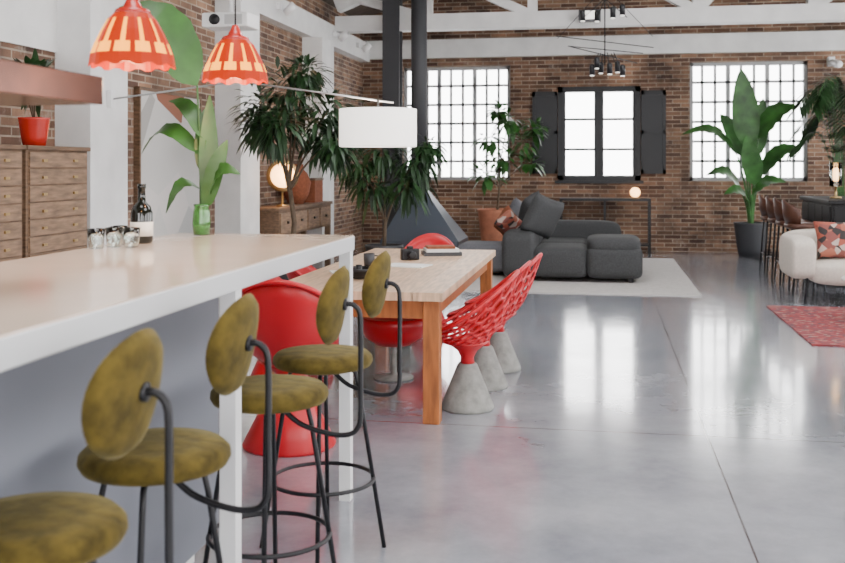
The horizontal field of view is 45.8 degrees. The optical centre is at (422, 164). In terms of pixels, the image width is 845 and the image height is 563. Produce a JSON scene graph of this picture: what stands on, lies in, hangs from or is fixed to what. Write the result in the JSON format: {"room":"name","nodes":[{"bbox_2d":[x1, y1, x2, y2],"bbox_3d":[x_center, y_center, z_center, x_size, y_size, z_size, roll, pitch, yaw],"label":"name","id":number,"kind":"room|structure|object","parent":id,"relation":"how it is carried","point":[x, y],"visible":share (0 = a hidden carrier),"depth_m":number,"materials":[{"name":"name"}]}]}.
{"room":"loft living space","nodes":[
{"label":"loft living space","id":0,"kind":"room"},
{"bbox_2d":[0,0,362,248],"bbox_3d":[-2.991,-0.530,7.894,0.250,4.000,20.500,0,0,10],"label":"wall","id":1,"kind":"structure","parent":0,"point":[275,41],"depth_m":12.64,"materials":[{"name":"brick"}]},
{"bbox_2d":[0,0,56,51],"bbox_3d":[-3.758,-1.355,2.800,0.020,0.950,10.200,0,0,10],"label":"trim","id":2,"kind":"structure","parent":1,"relation":"attached to","point":[28,23],"depth_m":7.45,"materials":[{"name":"white paint"}]},
{"bbox_2d":[55,0,127,247],"bbox_3d":[-2.675,-0.180,8.102,0.300,3.300,0.620,0,0,10],"label":"column","id":3,"kind":"structure","parent":1,"relation":"attached to","point":[103,129],"depth_m":7.85,"materials":[{"name":"white paint"}]},
{"bbox_2d":[134,86,201,236],"bbox_3d":[-2.486,0.090,9.851,0.060,1.620,1.450,0,0,10],"label":"abstract painting","id":4,"kind":"object","parent":1,"relation":"attached to","point":[164,160],"visible":0.51,"depth_m":9.64,"materials":[{"name":"white paint"}]},
{"bbox_2d":[215,0,259,297],"bbox_3d":[-2.098,-0.180,11.352,0.300,3.300,0.620,0,0,10],"label":"column","id":5,"kind":"structure","parent":1,"relation":"attached to","point":[237,199],"depth_m":11.06,"materials":[{"name":"white paint"}]},
{"bbox_2d":[107,83,416,147],"bbox_3d":[-1.250,-0.404,7.660,2.664,0.547,0.555,0,0,28],"label":"lamp","id":6,"kind":"object","parent":1,"relation":"attached to","point":[377,127],"visible":0.98,"depth_m":6.94,"materials":[{"name":"white fabric"}]},
{"bbox_2d":[276,2,296,15],"bbox_3d":[-1.717,-1.982,12.696,0.260,0.182,0.110,0,0,10],"label":"wall spotlight","id":7,"kind":"object","parent":1,"relation":"attached to","point":[291,7],"visible":1,"depth_m":12.65,"materials":[{"name":"white paint"}]},
{"bbox_2d":[244,0,369,61],"bbox_3d":[-2.799,-1.990,7.800,0.160,0.320,20.380,0,0,10],"label":"trim","id":8,"kind":"structure","parent":1,"relation":"attached to","point":[300,22],"depth_m":14.03,"materials":[{"name":"white paint"}]},
{"bbox_2d":[302,37,333,267],"bbox_3d":[-1.520,-0.180,14.601,0.300,3.300,0.620,0,0,10],"label":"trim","id":9,"kind":"structure","parent":1,"relation":"attached to","point":[313,46],"depth_m":14.32,"materials":[{"name":"white paint"}]},
{"bbox_2d":[333,30,349,41],"bbox_3d":[-1.245,-1.982,15.354,0.260,0.182,0.110,0,0,10],"label":"wall spotlight","id":10,"kind":"object","parent":1,"relation":"attached to","point":[344,34],"visible":1,"depth_m":15.31,"materials":[{"name":"white paint"}]},
{"bbox_2d":[356,42,371,52],"bbox_3d":[-0.982,-1.982,16.831,0.260,0.182,0.110,0,0,10],"label":"wall spotlight","id":11,"kind":"object","parent":1,"relation":"attached to","point":[365,47],"visible":1,"depth_m":16.79,"materials":[{"name":"white paint"}]},
{"bbox_2d":[323,0,407,15],"bbox_3d":[-0.234,-3.690,7.405,5.850,2.320,21.000,0,0,10],"label":"ceiling","id":12,"kind":"structure","parent":0,"point":[361,10],"depth_m":17.32,"materials":[{"name":"white paint"}]},
{"bbox_2d":[0,59,102,105],"bbox_3d":[-1.133,-1.917,1.911,0.300,3.514,1.567,0,0,10],"label":"shelf","id":13,"kind":"object","parent":12,"relation":"hanging from","point":[21,84],"visible":1,"depth_m":2.42,"materials":[{"name":"wood"}]},
{"bbox_2d":[88,0,175,71],"bbox_3d":[-0.885,-1.962,3.052,0.259,3.332,0.259,0,0,10],"label":"pendant lamp","id":14,"kind":"object","parent":12,"relation":"hanging from","point":[131,38],"visible":1,"depth_m":2.98,"materials":[{"name":"red"}]},
{"bbox_2d":[202,0,258,30],"bbox_3d":[-1.595,-2.062,8.292,0.400,1.864,0.310,0,0,10],"label":"ceiling projector","id":15,"kind":"object","parent":12,"relation":"hanging from","point":[218,21],"visible":0.98,"depth_m":8.18,"materials":[{"name":"white paint"}]},
{"bbox_2d":[224,14,241,23],"bbox_3d":[-1.543,-1.190,8.153,0.150,0.080,0.006,0,0,10],"label":"vent","id":16,"kind":"object","parent":15,"relation":"attached to","point":[228,18],"depth_m":8.15,"materials":[{"name":"silver metal"}]},
{"bbox_2d":[202,0,267,84],"bbox_3d":[-0.730,-1.976,3.898,0.259,3.308,0.259,0,0,10],"label":"pendant lamp","id":17,"kind":"object","parent":12,"relation":"hanging from","point":[234,59],"visible":1,"depth_m":3.82,"materials":[{"name":"red"}]},
{"bbox_2d":[556,0,653,76],"bbox_3d":[2.332,-2.661,12.789,1.240,3.086,0.535,0,0,-2],"label":"chandelier","id":18,"kind":"object","parent":12,"relation":"hanging from","point":[597,64],"visible":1,"depth_m":12.78,"materials":[{"name":"black metal"}]},
{"bbox_2d":[194,247,844,562],"bbox_3d":[2.646,1.520,6.894,11.700,0.100,21.000,0,0,10],"label":"floor","id":19,"kind":"structure","parent":0,"point":[705,428],"depth_m":5.24,"materials":[{"name":"concrete"}]},
{"bbox_2d":[0,144,25,261],"bbox_3d":[-2.899,0.670,6.192,0.486,1.600,0.800,0,0,10],"label":"cabinet","id":20,"kind":"object","parent":19,"relation":"on","point":[10,155],"visible":0.56,"depth_m":6.39,"materials":[{"name":"brown wood"}]},
{"bbox_2d":[22,145,90,257],"bbox_3d":[-2.754,0.670,7.010,0.486,1.600,0.820,0,0,10],"label":"cabinet","id":21,"kind":"object","parent":19,"relation":"on","point":[54,178],"visible":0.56,"depth_m":6.90,"materials":[{"name":"brown wood"}]},
{"bbox_2d":[13,48,54,145],"bbox_3d":[-2.703,-0.471,7.023,0.483,0.678,0.427,0,0,-29],"label":"potted houseplant","id":22,"kind":"object","parent":21,"relation":"on","point":[34,130],"visible":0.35,"depth_m":6.96,"materials":[{"name":"red ceramic"}]},
{"bbox_2d":[0,328,173,562],"bbox_3d":[-0.766,0.898,2.021,0.468,1.146,0.438,0,0,44],"label":"bar stool","id":23,"kind":"object","parent":19,"relation":"on","point":[120,398],"visible":1,"depth_m":1.96,"materials":[{"name":"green fabric"}]},
{"bbox_2d":[76,293,271,562],"bbox_3d":[-0.656,0.898,2.561,0.465,1.146,0.440,0,0,44],"label":"bar stool","id":24,"kind":"object","parent":19,"relation":"on","point":[198,453],"visible":0.96,"depth_m":2.47,"materials":[{"name":"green fabric"}]},
{"bbox_2d":[0,233,354,562],"bbox_3d":[-1.032,0.890,2.651,0.820,1.160,3.760,0,0,10],"label":"kitchen island","id":25,"kind":"object","parent":19,"relation":"on","point":[62,314],"visible":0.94,"depth_m":2.97,"materials":[{"name":"grey"}]},
{"bbox_2d":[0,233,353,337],"bbox_3d":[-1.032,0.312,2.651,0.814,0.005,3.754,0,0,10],"label":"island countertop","id":26,"kind":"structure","parent":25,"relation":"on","point":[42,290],"depth_m":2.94,"materials":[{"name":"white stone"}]},
{"bbox_2d":[87,228,104,248],"bbox_3d":[-1.204,0.271,3.687,0.064,0.072,0.064,0,0,10],"label":"drinking glass","id":27,"kind":"object","parent":26,"relation":"on","point":[95,236],"visible":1,"depth_m":3.66,"materials":[{"name":"white"}]},
{"bbox_2d":[105,227,122,246],"bbox_3d":[-1.160,0.271,3.761,0.064,0.072,0.064,0,0,10],"label":"drinking glass","id":28,"kind":"object","parent":26,"relation":"on","point":[113,234],"visible":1,"depth_m":3.74,"materials":[{"name":"white"}]},
{"bbox_2d":[111,225,127,244],"bbox_3d":[-1.172,0.271,3.865,0.064,0.072,0.064,0,0,10],"label":"drinking glass","id":29,"kind":"object","parent":26,"relation":"on","point":[123,226],"visible":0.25,"depth_m":3.85,"materials":[{"name":"white"}]},
{"bbox_2d":[123,227,139,246],"bbox_3d":[-1.091,0.271,3.749,0.064,0.072,0.064,0,0,10],"label":"drinking glass","id":30,"kind":"object","parent":26,"relation":"on","point":[131,235],"visible":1,"depth_m":3.72,"materials":[{"name":"white"}]},
{"bbox_2d":[119,0,239,234],"bbox_3d":[-1.048,-0.207,4.397,0.541,1.026,0.289,0,0,10],"label":"potted plant","id":31,"kind":"object","parent":26,"relation":"on","point":[178,29],"visible":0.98,"depth_m":4.39,"materials":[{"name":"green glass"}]},
{"bbox_2d":[0,236,354,371],"bbox_3d":[-1.032,0.346,2.651,0.820,0.062,3.760,0,0,10],"label":"island countertop","id":32,"kind":"structure","parent":25,"relation":"on","point":[21,348],"depth_m":2.37,"materials":[{"name":"white"}]},
{"bbox_2d":[130,184,152,243],"bbox_3d":[-1.114,0.193,3.966,0.089,0.235,0.089,0,0,10],"label":"wine bottle","id":33,"kind":"object","parent":32,"relation":"on","point":[141,215],"visible":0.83,"depth_m":3.94,"materials":[{"name":"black glass"}]},
{"bbox_2d":[250,277,307,375],"bbox_3d":[-1.015,1.048,6.836,0.566,0.843,0.540,0,0,16],"label":"shell chair","id":34,"kind":"object","parent":19,"relation":"on","point":[259,369],"visible":0.02,"depth_m":6.73,"materials":[{"name":"red paint"}]},
{"bbox_2d":[203,265,362,562],"bbox_3d":[-0.469,0.898,3.260,0.465,1.146,0.440,0,0,42],"label":"bar stool","id":35,"kind":"object","parent":19,"relation":"on","point":[290,393],"visible":0.85,"depth_m":3.21,"materials":[{"name":"green fabric"}]},
{"bbox_2d":[241,279,338,457],"bbox_3d":[-0.703,1.015,5.221,0.648,0.910,0.679,0,0,3],"label":"shell chair","id":36,"kind":"object","parent":19,"relation":"on","point":[287,309],"visible":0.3,"depth_m":5.01,"materials":[{"name":"red paint"}]},
{"bbox_2d":[260,201,332,266],"bbox_3d":[-1.696,0.990,12.997,0.475,0.960,2.400,0,0,10],"label":"sideboard","id":37,"kind":"object","parent":19,"relation":"on","point":[274,219],"visible":0.53,"depth_m":12.59,"materials":[{"name":"brown wood"}]},
{"bbox_2d":[266,159,298,206],"bbox_3d":[-1.730,0.220,12.342,0.400,0.580,0.160,0,0,-15],"label":"lamp","id":38,"kind":"object","parent":37,"relation":"on","point":[275,177],"visible":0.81,"depth_m":12.27,"materials":[{"name":"brown"}]},
{"bbox_2d":[283,164,310,203],"bbox_3d":[-1.669,0.250,13.195,0.400,0.520,0.400,0,0,10],"label":"urn","id":39,"kind":"object","parent":37,"relation":"on","point":[301,190],"visible":0.56,"depth_m":13.07,"materials":[{"name":"orange ceramic"}]},
{"bbox_2d":[304,178,323,202],"bbox_3d":[-1.564,0.345,13.786,0.300,0.330,0.420,0,0,10],"label":"wooden box","id":40,"kind":"object","parent":37,"relation":"on","point":[316,188],"visible":0.46,"depth_m":13.60,"materials":[{"name":"orange wood"}]},
{"bbox_2d":[225,52,371,279],"bbox_3d":[-1.244,0.168,9.998,1.491,2.604,1.162,0,0,-6],"label":"fig tree","id":41,"kind":"object","parent":19,"relation":"on","point":[334,157],"visible":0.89,"depth_m":9.88,"materials":[{"name":"green plant"}]},
{"bbox_2d":[286,265,338,343],"bbox_3d":[-0.851,1.048,7.765,0.566,0.843,0.540,0,0,4],"label":"shell chair","id":42,"kind":"object","parent":19,"relation":"on","point":[310,268],"visible":0.04,"depth_m":7.93,"materials":[{"name":"red paint"}]},
{"bbox_2d":[259,251,401,562],"bbox_3d":[-0.352,0.898,3.836,0.468,1.146,0.438,0,0,44],"label":"bar stool","id":43,"kind":"object","parent":19,"relation":"on","point":[320,360],"visible":0.94,"depth_m":3.77,"materials":[{"name":"green fabric"}]},
{"bbox_2d":[272,248,495,424],"bbox_3d":[-0.150,1.095,7.136,1.047,0.750,2.900,0,0,10],"label":"dining table","id":44,"kind":"object","parent":19,"relation":"on","point":[426,292],"visible":0.44,"depth_m":6.02,"materials":[{"name":"brown wood"}]},
{"bbox_2d":[353,264,369,278],"bbox_3d":[-0.391,0.673,6.306,0.220,0.087,0.252,0,0,-43],"label":"camera","id":45,"kind":"object","parent":44,"relation":"on","point":[359,271],"visible":0.54,"depth_m":6.24,"materials":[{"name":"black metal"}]},
{"bbox_2d":[364,253,377,265],"bbox_3d":[-0.370,0.673,7.118,0.105,0.087,0.080,0,0,40],"label":"coffee mug","id":46,"kind":"object","parent":44,"relation":"on","point":[368,257],"visible":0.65,"depth_m":7.09,"materials":[{"name":"grey ceramic"}]},
{"bbox_2d":[400,246,418,259],"bbox_3d":[-0.087,0.667,7.558,0.140,0.105,0.105,0,0,-19],"label":"film camera","id":47,"kind":"object","parent":44,"relation":"on","point":[411,253],"visible":1,"depth_m":7.55,"materials":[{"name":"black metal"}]},
{"bbox_2d":[391,263,432,267],"bbox_3d":[-0.105,0.716,7.128,0.300,0.008,0.220,0,0,22],"label":"magazine","id":48,"kind":"object","parent":44,"relation":"on","point":[404,265],"visible":0.79,"depth_m":7.08,"materials":[{"name":"white paper"}]},
{"bbox_2d":[421,245,461,255],"bbox_3d":[0.151,0.682,7.997,0.300,0.075,0.220,0,0,-7],"label":"book stack","id":49,"kind":"object","parent":44,"relation":"on","point":[429,250],"visible":1,"depth_m":7.90,"materials":[{"name":"grey paper"}]},
{"bbox_2d":[333,131,447,250],"bbox_3d":[-0.454,0.515,12.792,1.597,1.910,0.933,0,0,10],"label":"potted plant","id":50,"kind":"object","parent":19,"relation":"on","point":[425,155],"visible":0.87,"depth_m":12.66,"materials":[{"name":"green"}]},
{"bbox_2d":[365,243,402,250],"bbox_3d":[-0.492,1.245,12.783,0.500,0.450,0.500,0,0,10],"label":"pot","id":51,"kind":"object","parent":50,"relation":"attached to","point":[368,247],"depth_m":12.69,"materials":[{"name":"grey metal"}]},
{"bbox_2d":[363,317,422,381],"bbox_3d":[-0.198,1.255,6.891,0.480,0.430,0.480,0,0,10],"label":"shell chair","id":52,"kind":"object","parent":19,"relation":"on","point":[383,332],"visible":0.8,"depth_m":6.73,"materials":[{"name":"plastic"}]},
{"bbox_2d":[380,0,467,247],"bbox_3d":[0.039,-0.844,14.517,1.120,4.629,1.000,0,0,10],"label":"fireplace","id":53,"kind":"object","parent":19,"relation":"on","point":[399,231],"visible":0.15,"depth_m":14.42,"materials":[{"name":"grey metal"}]},
{"bbox_2d":[380,190,467,247],"bbox_3d":[0.039,0.760,14.517,1.120,0.780,1.000,0,0,10],"label":"hood","id":54,"kind":"object","parent":53,"relation":"attached to","point":[400,231],"depth_m":14.17,"materials":[{"name":"grey metal"}]},
{"bbox_2d":[404,233,452,332],"bbox_3d":[0.045,1.048,8.945,0.540,0.843,0.566,0,0,10],"label":"shell chair","id":55,"kind":"object","parent":19,"relation":"on","point":[419,242],"visible":0.04,"depth_m":9.17,"materials":[{"name":"red paint"}]},
{"bbox_2d":[442,269,519,414],"bbox_3d":[0.306,1.048,6.041,0.562,0.843,0.543,0,0,27],"label":"shell chair","id":56,"kind":"object","parent":19,"relation":"on","point":[467,393],"visible":0.9,"depth_m":5.94,"materials":[{"name":"plastic"}]},
{"bbox_2d":[446,260,531,391],"bbox_3d":[0.440,1.048,6.623,0.562,0.843,0.543,0,0,33],"label":"shell chair","id":57,"kind":"object","parent":19,"relation":"on","point":[486,359],"visible":0.28,"depth_m":6.54,"materials":[{"name":"concrete"}]},
{"bbox_2d":[464,253,542,373],"bbox_3d":[0.581,1.048,7.189,0.562,0.843,0.543,0,0,30],"label":"shell chair","id":58,"kind":"object","parent":19,"relation":"on","point":[500,341],"visible":0.27,"depth_m":7.11,"materials":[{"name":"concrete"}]},
{"bbox_2d":[467,100,549,240],"bbox_3d":[1.406,0.198,16.312,1.356,2.545,0.751,0,0,10],"label":"tree","id":59,"kind":"object","parent":19,"relation":"on","point":[487,216],"visible":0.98,"depth_m":16.23,"materials":[{"name":"green plant"}]},
{"bbox_2d":[465,258,701,295],"bbox_3d":[2.123,1.462,13.614,2.820,0.015,4.450,0,0,10],"label":"area rug","id":60,"kind":"object","parent":19,"relation":"on","point":[660,276],"visible":0.43,"depth_m":12.28,"materials":[{"name":"beige carpet"}]},
{"bbox_2d":[458,191,642,281],"bbox_3d":[1.726,0.898,13.547,2.382,1.113,2.321,0,0,10],"label":"sofa","id":61,"kind":"object","parent":60,"relation":"on","point":[530,227],"visible":0.93,"depth_m":12.52,"materials":[{"name":"grey fabric"}]},
{"bbox_2d":[510,198,521,215],"bbox_3d":[1.333,0.675,14.084,0.150,0.360,0.420,20,-6,35],"label":"cushion","id":62,"kind":"object","parent":61,"relation":"on","point":[515,205],"depth_m":13.93,"materials":[{"name":"grey fabric"}]},
{"bbox_2d":[518,191,538,227],"bbox_3d":[1.443,0.635,13.557,0.180,0.500,0.550,18,19,21],"label":"cushion","id":63,"kind":"object","parent":61,"relation":"on","point":[525,204],"depth_m":13.33,"materials":[{"name":"grey fabric"}]},
{"bbox_2d":[520,192,564,238],"bbox_3d":[1.538,0.655,12.778,0.620,0.520,0.200,21,5,-45],"label":"cushion","id":64,"kind":"object","parent":61,"relation":"on","point":[543,214],"depth_m":12.63,"materials":[{"name":"grey fabric"}]},
{"bbox_2d":[560,198,650,253],"bbox_3d":[3.078,1.015,16.872,1.500,0.910,0.400,0,0,10],"label":"console table","id":65,"kind":"object","parent":19,"relation":"on","point":[648,244],"visible":0.6,"depth_m":16.68,"materials":[{"name":"black metal"}]},
{"bbox_2d":[630,187,639,197],"bbox_3d":[3.570,0.468,16.784,0.170,0.185,0.170,0,0,10],"label":"table lamp","id":66,"kind":"object","parent":65,"relation":"on","point":[635,192],"visible":1,"depth_m":16.73,"materials":[{"name":"white glass"}]},
{"bbox_2d":[682,69,795,257],"bbox_3d":[5.085,-0.030,16.023,1.850,3.000,0.610,0,0,10],"label":"banana plant","id":67,"kind":"object","parent":19,"relation":"on","point":[746,132],"visible":0.98,"depth_m":15.88,"materials":[{"name":"green plant"}]},
{"bbox_2d":[766,196,778,277],"bbox_3d":[4.760,0.936,13.171,0.457,1.071,0.465,0,0,10],"label":"bar stool","id":68,"kind":"object","parent":19,"relation":"on","point":[769,203],"visible":0.29,"depth_m":13.10,"materials":[{"name":"black metal"}]},
{"bbox_2d":[758,195,790,272],"bbox_3d":[4.865,0.936,13.761,0.457,1.071,0.465,0,0,10],"label":"bar stool","id":69,"kind":"object","parent":19,"relation":"on","point":[762,201],"visible":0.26,"depth_m":13.69,"materials":[{"name":"black metal"}]},
{"bbox_2d":[773,197,814,283],"bbox_3d":[4.655,0.936,12.580,0.457,1.071,0.465,0,0,10],"label":"bar stool","id":70,"kind":"object","parent":19,"relation":"on","point":[778,213],"visible":0.4,"depth_m":12.53,"materials":[{"name":"black metal"}]},
{"bbox_2d":[782,198,825,289],"bbox_3d":[4.550,0.936,11.989,0.457,1.071,0.465,0,0,10],"label":"bar stool","id":71,"kind":"object","parent":19,"relation":"on","point":[791,214],"visible":0.63,"depth_m":11.84,"materials":[{"name":"brown leather"}]},
{"bbox_2d":[766,305,844,346],"bbox_3d":[4.650,1.464,9.026,2.600,0.012,2.300,0,0,10],"label":"rug","id":72,"kind":"object","parent":19,"relation":"on","point":[819,326],"visible":1,"depth_m":9.25,"materials":[{"name":"red carpet"}]},
{"bbox_2d":[779,221,844,304],"bbox_3d":[5.040,1.042,10.709,2.220,0.858,0.951,0,0,10],"label":"sofa","id":73,"kind":"object","parent":19,"relation":"on","point":[817,255],"visible":1,"depth_m":10.62,"materials":[{"name":"beige fabric"}]},
{"bbox_2d":[813,221,844,258],"bbox_3d":[4.557,0.810,10.790,0.620,0.420,0.180,0,-20,4],"label":"patterned cushion","id":74,"kind":"object","parent":73,"relation":"on","point":[830,235],"depth_m":10.73,"materials":[{"name":"fabric"}]},
{"bbox_2d":[785,74,844,195],"bbox_3d":[5.989,0.071,14.262,1.574,2.798,1.651,0,0,10],"label":"palm","id":75,"kind":"object","parent":19,"relation":"on","point":[826,94],"visible":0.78,"depth_m":14.25,"materials":[{"name":"green plant"}]},
{"bbox_2d":[800,196,844,287],"bbox_3d":[5.414,0.945,12.699,0.860,1.050,1.780,0,0,10],"label":"bar cabinet","id":76,"kind":"object","parent":19,"relation":"on","point":[814,208],"visible":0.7,"depth_m":12.35,"materials":[{"name":"black paint"}]},
{"bbox_2d":[829,163,842,198],"bbox_3d":[5.200,0.195,12.585,0.160,0.450,0.160,0,0,10],"label":"table lamp","id":77,"kind":"object","parent":76,"relation":"on","point":[835,169],"visible":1,"depth_m":12.53,"materials":[{"name":"white glass"}]},
{"bbox_3d":[-0.459,1.460,15.316,0.400,0.020,0.400,0,0,10],"label":"base plate","id":78,"kind":"object","parent":19,"relation":"on","visible":0},
{"bbox_2d":[382,0,402,236],"bbox_3d":[-0.459,-0.680,15.316,0.260,4.300,0.260,0,0,10],"label":"beam","id":79,"kind":"structure","parent":78,"relation":"on","point":[392,37],"depth_m":15.19,"materials":[{"name":"grey metal"}]},
{"bbox_2d":[363,0,844,251],"bbox_3d":[4.465,-1.655,17.133,11.600,6.250,0.300,0,0,10],"label":"wall","id":80,"kind":"structure","parent":0,"point":[687,215],"depth_m":17.10,"materials":[{"name":"brick"}]},
{"bbox_2d":[404,66,509,179],"bbox_3d":[0.615,-0.735,17.787,1.910,2.010,0.080,0,0,10],"label":"window","id":81,"kind":"structure","parent":80,"relation":"in","point":[439,70],"depth_m":17.75,"materials":[{"name":"grey paint"}]},
{"bbox_2d":[532,92,556,173],"bbox_3d":[2.123,-0.560,17.361,0.430,1.420,0.070,0,0,10],"label":"window shutter","id":82,"kind":"object","parent":80,"relation":"attached to","point":[544,104],"visible":0.84,"depth_m":17.34,"materials":[{"name":"black paint"}]},
{"bbox_2d":[558,86,639,180],"bbox_3d":[3.049,-0.540,17.283,1.400,1.620,0.160,0,0,10],"label":"frame","id":83,"kind":"object","parent":80,"relation":"attached to","point":[561,177],"visible":1,"depth_m":17.22,"materials":[{"name":"black paint"}]},
{"bbox_2d":[563,91,634,174],"bbox_3d":[3.048,-0.540,17.278,1.400,1.620,0.090,0,0,10],"label":"bars","id":84,"kind":"object","parent":80,"relation":"attached to","point":[565,119],"visible":1,"depth_m":17.24,"materials":[{"name":"black paint"}]},
{"bbox_2d":[555,181,643,183],"bbox_3d":[3.042,0.295,17.244,1.500,0.050,0.180,0,0,10],"label":"sill","id":85,"kind":"structure","parent":80,"relation":"attached to","point":[559,182],"depth_m":17.15,"materials":[{"name":"black paint"}]},
{"bbox_2d":[364,30,844,59],"bbox_3d":[4.428,-2.050,16.927,11.200,0.320,0.120,0,0,10],"label":"ceiling beam","id":86,"kind":"structure","parent":80,"relation":"attached to","point":[797,41],"depth_m":17.01,"materials":[{"name":"white paint"}]},
{"bbox_2d":[641,90,665,173],"bbox_3d":[3.935,-0.560,17.040,0.410,1.420,0.070,0,0,10],"label":"window shutter","id":87,"kind":"object","parent":80,"relation":"attached to","point":[653,102],"visible":1,"depth_m":17.02,"materials":[{"name":"black paint"}]},
{"bbox_2d":[690,61,806,180],"bbox_3d":[5.498,-0.735,16.919,1.910,2.010,0.080,0,0,10],"label":"window","id":88,"kind":"structure","parent":80,"relation":"in","point":[766,81],"depth_m":16.91,"materials":[{"name":"grey paint"}]},
{"bbox_2d":[827,57,842,67],"bbox_3d":[6.742,-1.678,16.395,0.146,0.204,0.383,0,0,-5],"label":"security camera","id":89,"kind":"object","parent":80,"relation":"attached to","point":[831,62],"visible":1,"depth_m":16.32,"materials":[{"name":"white paint"}]},
{"bbox_3d":[8.283,-0.530,5.893,0.250,4.000,20.500,0,0,10],"label":"wall","id":90,"kind":"structure","parent":0,"visible":0},
{"bbox_2d":[333,0,844,33],"bbox_3d":[4.102,-3.381,14.633,11.113,2.643,0.250,0,0,10],"label":"ceiling beam","id":91,"kind":"structure","parent":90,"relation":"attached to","point":[696,12],"depth_m":14.83,"materials":[{"name":"white paint"}]},
{"bbox_2d":[579,9,600,22],"bbox_3d":[2.457,-2.190,14.694,0.320,0.160,0.205,0,0,10],"label":"floodlight","id":92,"kind":"object","parent":91,"relation":"attached to","point":[590,17],"visible":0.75,"depth_m":14.60,"materials":[{"name":"grey metal"}]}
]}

